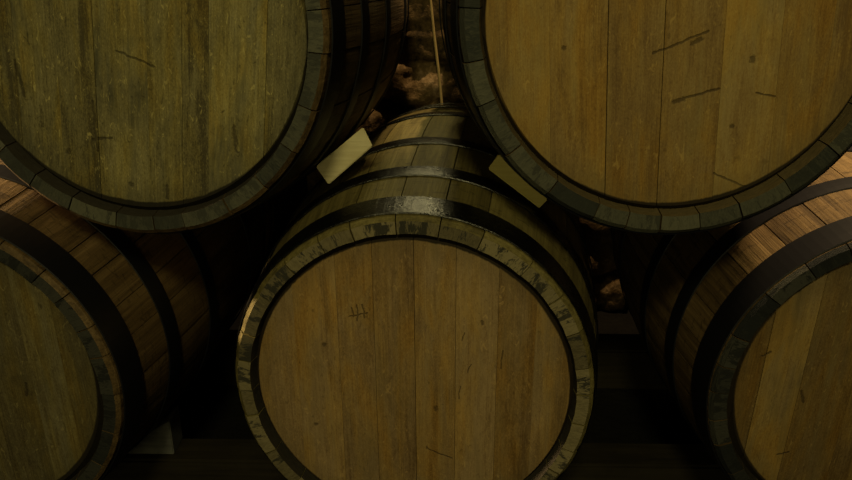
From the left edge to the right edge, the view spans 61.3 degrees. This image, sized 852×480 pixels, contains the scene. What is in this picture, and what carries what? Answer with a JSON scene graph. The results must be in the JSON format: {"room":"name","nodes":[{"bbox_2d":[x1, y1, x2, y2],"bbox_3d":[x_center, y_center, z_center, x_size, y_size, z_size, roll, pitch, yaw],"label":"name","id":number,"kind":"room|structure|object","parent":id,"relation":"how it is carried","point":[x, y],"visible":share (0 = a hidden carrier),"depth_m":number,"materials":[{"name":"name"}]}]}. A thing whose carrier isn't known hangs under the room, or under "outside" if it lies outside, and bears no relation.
{"room":"wine cellar","nodes":[
{"label":"wine cellar","id":0,"kind":"room"},
{"bbox_2d":[272,176,307,213],"bbox_3d":[0.016,-1.432,2.878,6.400,2.750,0.200,1,21,0],"label":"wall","id":1,"kind":"structure","parent":0,"point":[287,202],"depth_m":3.25,"materials":[{"name":"black"}]},
{"bbox_2d":[166,214,702,443],"bbox_3d":[-0.012,1.099,0.262,6.400,0.100,6.900,1,21,0],"label":"floor","id":2,"kind":"structure","parent":0,"point":[632,416],"depth_m":1.84,"materials":[{"name":"black"}]},
{"bbox_2d":[103,330,728,479],"bbox_3d":[-0.004,0.409,1.751,3.000,0.121,0.564,1,21,0],"label":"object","id":3,"kind":"structure","parent":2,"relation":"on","point":[624,362],"depth_m":1.49,"materials":[{"name":"brown wood"}]},
{"bbox_2d":[0,160,273,479],"bbox_3d":[-0.745,0.055,1.592,0.653,0.651,0.957,2,21,3],"label":"wine barrel","id":4,"kind":"object","parent":3,"relation":"on","point":[103,329],"visible":0.65,"depth_m":1.18,"materials":[{"name":"orange wood"}]},
{"bbox_2d":[0,0,408,233],"bbox_3d":[-0.367,-0.446,1.411,0.632,0.685,0.972,2,20,4],"label":"wine barrel","id":5,"kind":"object","parent":4,"relation":"on","point":[140,116],"visible":1,"depth_m":1.01,"materials":[{"name":"orange wood"}]},
{"bbox_2d":[127,406,182,453],"bbox_3d":[-0.584,0.394,1.497,0.129,0.081,0.058,1,21,0],"label":"chock","id":6,"kind":"object","parent":3,"relation":"on","point":[165,437],"visible":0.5,"depth_m":1.48,"materials":[{"name":"grey wood"}]},
{"bbox_2d":[234,103,597,479],"bbox_3d":[0.025,0.072,1.572,0.644,0.664,0.963,3,21,5],"label":"wine barrel","id":7,"kind":"object","parent":3,"relation":"on","point":[416,316],"visible":0.88,"depth_m":1.13,"materials":[{"name":"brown wood"}]},
{"bbox_2d":[317,128,371,183],"bbox_3d":[-0.134,-0.146,1.203,0.093,0.095,0.050,1,21,0],"label":"wedge","id":8,"kind":"object","parent":7,"relation":"on","point":[338,161],"visible":1,"depth_m":1.18,"materials":[{"name":"brown wood"}]},
{"bbox_2d":[489,155,546,206],"bbox_3d":[0.149,-0.103,1.186,0.098,0.088,0.050,1,21,0],"label":"wedge","id":9,"kind":"object","parent":7,"relation":"on","point":[499,167],"visible":0.82,"depth_m":1.16,"materials":[{"name":"brown wood"}]},
{"bbox_2d":[439,0,851,234],"bbox_3d":[0.348,-0.447,1.339,0.640,0.662,0.956,2,21,3],"label":"wine barrel","id":10,"kind":"object","parent":7,"relation":"on","point":[655,117],"visible":1,"depth_m":0.94,"materials":[{"name":"orange wood"}]},
{"bbox_2d":[611,147,851,479],"bbox_3d":[0.777,0.081,1.568,0.655,0.653,0.962,2,21,4],"label":"wine barrel","id":11,"kind":"object","parent":3,"relation":"on","point":[746,324],"visible":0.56,"depth_m":1.17,"materials":[{"name":"orange wood"}]},
{"bbox_2d":[429,0,442,104],"bbox_3d":[0.069,-0.349,2.047,0.211,1.315,0.012,11,23,25],"label":"cane","id":12,"kind":"object","parent":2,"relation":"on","point":[430,1],"visible":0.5,"depth_m":2.00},
{"bbox_2d":[307,0,625,311],"bbox_3d":[0.156,-1.221,2.334,1.025,2.750,1.025,1,21,0],"label":"wall pier","id":13,"kind":"object","parent":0,"point":[414,83],"visible":0.06,"depth_m":2.11,"materials":[{"name":"stone"}]}
]}

